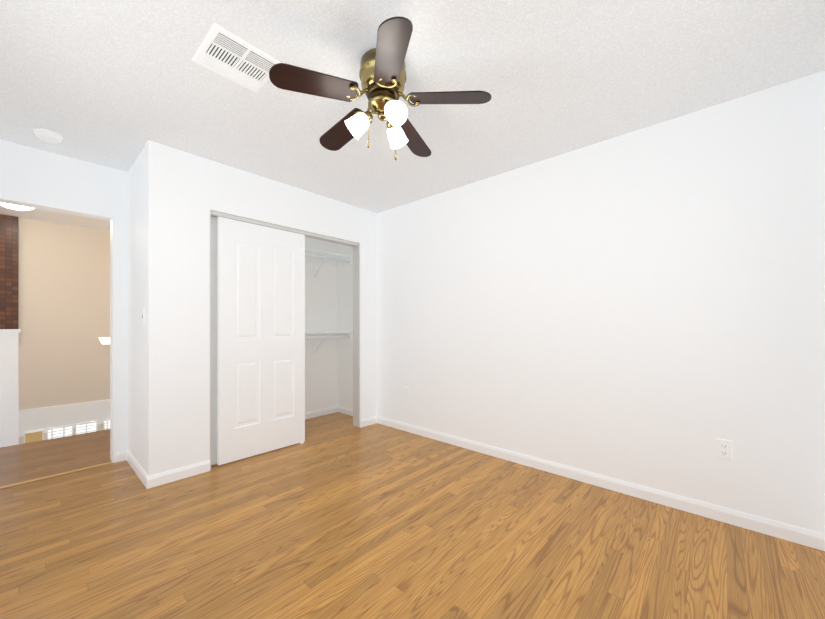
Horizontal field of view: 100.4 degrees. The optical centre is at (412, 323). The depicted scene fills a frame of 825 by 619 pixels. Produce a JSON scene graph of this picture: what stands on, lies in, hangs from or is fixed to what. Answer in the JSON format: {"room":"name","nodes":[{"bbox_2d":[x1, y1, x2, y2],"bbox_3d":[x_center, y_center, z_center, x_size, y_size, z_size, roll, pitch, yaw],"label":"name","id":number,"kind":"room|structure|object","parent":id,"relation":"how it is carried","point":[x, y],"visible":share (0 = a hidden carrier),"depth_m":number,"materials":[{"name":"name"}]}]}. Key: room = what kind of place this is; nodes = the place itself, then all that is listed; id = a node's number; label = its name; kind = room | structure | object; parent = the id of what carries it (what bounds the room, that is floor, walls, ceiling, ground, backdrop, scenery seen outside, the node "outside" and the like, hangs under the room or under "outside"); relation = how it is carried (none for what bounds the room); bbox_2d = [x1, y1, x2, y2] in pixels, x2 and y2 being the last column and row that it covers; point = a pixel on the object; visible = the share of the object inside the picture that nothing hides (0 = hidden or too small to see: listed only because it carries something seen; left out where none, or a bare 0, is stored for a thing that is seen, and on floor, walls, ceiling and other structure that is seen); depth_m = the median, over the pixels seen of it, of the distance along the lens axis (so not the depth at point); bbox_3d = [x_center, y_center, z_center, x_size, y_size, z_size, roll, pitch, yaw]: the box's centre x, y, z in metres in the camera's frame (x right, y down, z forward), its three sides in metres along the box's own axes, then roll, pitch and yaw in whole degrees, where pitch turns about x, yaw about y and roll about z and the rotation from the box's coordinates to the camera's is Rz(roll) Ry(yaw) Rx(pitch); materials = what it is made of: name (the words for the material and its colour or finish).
{"room":"empty bedroom","nodes":[
{"label":"empty bedroom","id":0,"kind":"room"},
{"bbox_2d":[0,332,18,447],"bbox_3d":[-4.412,0.765,2.640,0.110,1.370,1.820,0,0,42],"label":"wall","id":1,"kind":"structure","parent":0,"point":[9,389],"depth_m":3.24,"materials":[{"name":"white paint"}]},
{"bbox_2d":[0,329,20,332],"bbox_3d":[-4.407,0.065,2.646,0.140,0.030,1.835,0,0,42],"label":"ledge","id":2,"kind":"object","parent":1,"relation":"on","point":[9,330],"depth_m":3.23,"materials":[{"name":"white paint"}]},
{"bbox_2d":[19,218,109,443],"bbox_3d":[-4.286,0.730,4.801,0.115,4.040,5.200,0,0,42],"label":"wall","id":3,"kind":"structure","parent":0,"point":[64,306],"depth_m":4.45,"materials":[{"name":"beige paint"}]},
{"bbox_2d":[0,214,18,328],"bbox_3d":[-5.362,-0.520,3.482,0.050,1.540,1.800,0,0,42],"label":"tiled wall","id":4,"kind":"structure","parent":3,"relation":"attached to","point":[9,271],"depth_m":4.08,"materials":[{"name":"brown tile"}]},
{"bbox_2d":[19,399,109,436],"bbox_3d":[-4.239,1.210,4.758,0.012,0.320,5.200,0,0,42],"label":"wall","id":5,"kind":"structure","parent":3,"relation":"attached to","point":[37,419],"depth_m":4.44,"materials":[{"name":"white paint"}]},
{"bbox_2d":[24,419,109,442],"bbox_3d":[-4.410,1.548,4.537,0.027,0.445,0.959,0,0,42],"label":"window","id":6,"kind":"structure","parent":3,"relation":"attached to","point":[38,435],"depth_m":4.42,"materials":[{"name":"white glass"}]},
{"bbox_2d":[99,337,109,343],"bbox_3d":[-4.180,0.230,4.699,0.170,0.090,0.170,0,0,42],"label":"sconce","id":7,"kind":"object","parent":3,"relation":"attached to","point":[104,340],"visible":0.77,"depth_m":4.65,"materials":[{"name":"white glass"}]},
{"bbox_2d":[128,146,144,470],"bbox_3d":[-2.139,-0.070,2.746,0.645,2.440,0.115,0,0,42],"label":"wall","id":8,"kind":"structure","parent":0,"point":[136,305],"depth_m":2.68,"materials":[{"name":"white paint"}]},
{"bbox_2d":[126,450,147,486],"bbox_3d":[-2.139,1.109,2.661,0.760,0.082,0.012,0,0,42],"label":"baseboard","id":9,"kind":"structure","parent":8,"relation":"attached to","point":[140,472],"depth_m":2.63,"materials":[{"name":"white paint"}]},
{"bbox_2d":[140,308,144,323],"bbox_3d":[-1.974,-0.060,2.508,0.070,0.115,0.018,0,0,42],"label":"light switch","id":10,"kind":"object","parent":8,"relation":"attached to","point":[143,315],"visible":0.98,"depth_m":2.49,"materials":[{"name":"white plastic"}]},
{"bbox_2d":[0,140,337,462],"bbox_3d":[-2.032,-0.070,3.424,0.127,2.440,3.030,0,0,42],"label":"wall","id":11,"kind":"structure","parent":0,"point":[36,175],"depth_m":2.88,"materials":[{"name":"white paint"}]},
{"bbox_2d":[0,196,114,220],"bbox_3d":[-2.783,-0.886,2.600,0.123,0.018,0.800,0,0,42],"label":"door frame","id":12,"kind":"structure","parent":11,"relation":"in","point":[20,202],"depth_m":2.62,"materials":[{"name":"white paint"}]},
{"bbox_2d":[110,217,114,462],"bbox_3d":[-2.521,0.128,2.890,0.123,2.045,0.018,0,0,42],"label":"door frame","id":13,"kind":"structure","parent":11,"relation":"in","point":[112,340],"depth_m":2.85,"materials":[{"name":"white paint"}]},
{"bbox_2d":[305,405,337,418],"bbox_3d":[-1.653,1.109,3.754,0.012,0.082,2.033,0,0,42],"label":"baseboard","id":14,"kind":"structure","parent":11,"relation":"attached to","point":[320,412],"depth_m":4.31,"materials":[{"name":"white paint"}]},
{"bbox_2d":[305,331,351,353],"bbox_3d":[-1.546,0.231,3.657,0.300,0.278,2.023,0,0,42],"label":"closet shelf","id":15,"kind":"object","parent":11,"relation":"attached to","point":[314,335],"visible":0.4,"depth_m":4.21,"materials":[{"name":"white paint"}]},
{"bbox_2d":[305,248,351,277],"bbox_3d":[-1.546,-0.709,3.657,0.300,0.278,2.023,0,0,42],"label":"closet shelf","id":16,"kind":"object","parent":11,"relation":"attached to","point":[321,257],"visible":0.31,"depth_m":4.20,"materials":[{"name":"white paint"}]},
{"bbox_2d":[145,140,376,475],"bbox_3d":[-1.177,-0.070,3.248,0.115,2.440,2.148,0,0,42],"label":"wall","id":17,"kind":"structure","parent":0,"point":[177,308],"depth_m":2.61,"materials":[{"name":"white paint"}]},
{"bbox_2d":[146,460,209,488],"bbox_3d":[-1.722,1.109,2.547,0.012,0.082,0.400,0,0,42],"label":"baseboard","id":18,"kind":"structure","parent":17,"relation":"attached to","point":[155,480],"depth_m":2.53,"materials":[{"name":"white paint"}]},
{"bbox_2d":[210,210,359,469],"bbox_3d":[-1.132,0.125,3.300,0.112,2.050,1.511,0,0,42],"label":"door frame","id":19,"kind":"structure","parent":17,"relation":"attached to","point":[356,331],"depth_m":3.82,"materials":[{"name":"white paint"}]},
{"bbox_2d":[211,217,216,464],"bbox_3d":[-1.389,0.137,3.047,0.035,2.003,0.760,0,0,42],"label":"closet door","id":20,"kind":"structure","parent":19,"relation":"hanging from","point":[213,340],"depth_m":2.78,"materials":[{"name":"white paint"}]},
{"bbox_2d":[217,217,304,464],"bbox_3d":[-1.315,0.137,3.061,0.035,2.003,0.770,0,0,42],"label":"closet door","id":21,"kind":"structure","parent":19,"relation":"hanging from","point":[260,339],"depth_m":3.01,"materials":[{"name":"white paint"}]},
{"bbox_2d":[360,416,376,427],"bbox_3d":[-0.498,1.109,3.906,0.012,0.082,0.238,0,0,42],"label":"baseboard","id":22,"kind":"structure","parent":17,"relation":"attached to","point":[368,421],"depth_m":3.90,"materials":[{"name":"white paint"}]},
{"bbox_2d":[0,412,824,618],"bbox_3d":[-1.233,1.175,2.053,5.400,0.050,5.200,0,0,42],"label":"floor","id":23,"kind":"structure","parent":0,"point":[337,515],"depth_m":1.79,"materials":[{"name":"laminate"}]},
{"bbox_2d":[0,462,112,488],"bbox_3d":[-2.740,1.147,2.561,0.044,0.007,0.764,0,0,42],"label":"trim","id":24,"kind":"structure","parent":23,"relation":"on","point":[46,477],"depth_m":2.59,"materials":[{"name":"brown wood"}]},
{"bbox_2d":[0,0,824,230],"bbox_3d":[-1.735,-1.330,2.504,6.980,0.080,5.200,0,0,42],"label":"ceiling","id":25,"kind":"structure","parent":0,"point":[117,84],"depth_m":1.79,"materials":[{"name":"white paint"}]},
{"bbox_2d":[0,203,33,209],"bbox_3d":[-4.154,-1.248,3.592,0.300,0.085,0.300,0,0,42],"label":"hall ceiling light","id":26,"kind":"object","parent":25,"relation":"attached to","point":[15,207],"visible":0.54,"depth_m":3.57,"materials":[{"name":"white glass"}]},
{"bbox_2d":[33,128,62,142],"bbox_3d":[-2.473,-1.271,2.334,0.140,0.038,0.140,0,0,42],"label":"smoke detector","id":27,"kind":"object","parent":25,"relation":"attached to","point":[47,135],"visible":1,"depth_m":2.31,"materials":[{"name":"white plastic"}]},
{"bbox_2d":[192,23,280,91],"bbox_3d":[-0.859,-1.284,1.692,0.310,0.012,0.315,0,0,42],"label":"ceiling vent","id":28,"kind":"object","parent":25,"relation":"in","point":[228,55],"visible":0.9,"depth_m":1.66,"materials":[{"name":"white metal"}]},
{"bbox_2d":[269,16,490,159],"bbox_3d":[-0.170,-1.044,1.735,0.985,0.491,1.008,0,0,42],"label":"ceiling fan","id":29,"kind":"object","parent":25,"relation":"hanging from","point":[382,73],"visible":1,"depth_m":1.62,"materials":[{"name":"brown wood"}]},
{"bbox_2d":[338,70,824,533],"bbox_3d":[0.603,-0.070,3.165,4.390,2.440,0.119,0,0,42],"label":"wall","id":30,"kind":"structure","parent":0,"point":[645,307],"depth_m":2.28,"materials":[{"name":"white paint"}]},
{"bbox_2d":[338,406,352,415],"bbox_3d":[-0.747,1.109,4.293,0.645,0.082,0.012,0,0,42],"label":"baseboard","id":31,"kind":"structure","parent":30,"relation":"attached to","point":[345,410],"depth_m":4.38,"materials":[{"name":"white paint"}]},
{"bbox_2d":[404,386,408,397],"bbox_3d":[-0.063,0.730,3.684,0.070,0.115,0.008,0,0,42],"label":"electrical outlet","id":32,"kind":"object","parent":30,"relation":"attached to","point":[406,391],"visible":1,"depth_m":3.68,"materials":[{"name":"white plastic"}]},
{"bbox_2d":[376,416,824,550],"bbox_3d":[0.844,1.109,2.865,3.400,0.082,0.012,0,0,42],"label":"baseboard","id":33,"kind":"structure","parent":30,"relation":"attached to","point":[802,536],"depth_m":2.26,"materials":[{"name":"white paint"}]},
{"bbox_2d":[716,438,731,460],"bbox_3d":[1.811,0.730,1.997,0.070,0.115,0.008,0,0,42],"label":"electrical outlet","id":34,"kind":"object","parent":30,"relation":"attached to","point":[723,449],"visible":1,"depth_m":2.00,"materials":[{"name":"white plastic"}]}
]}

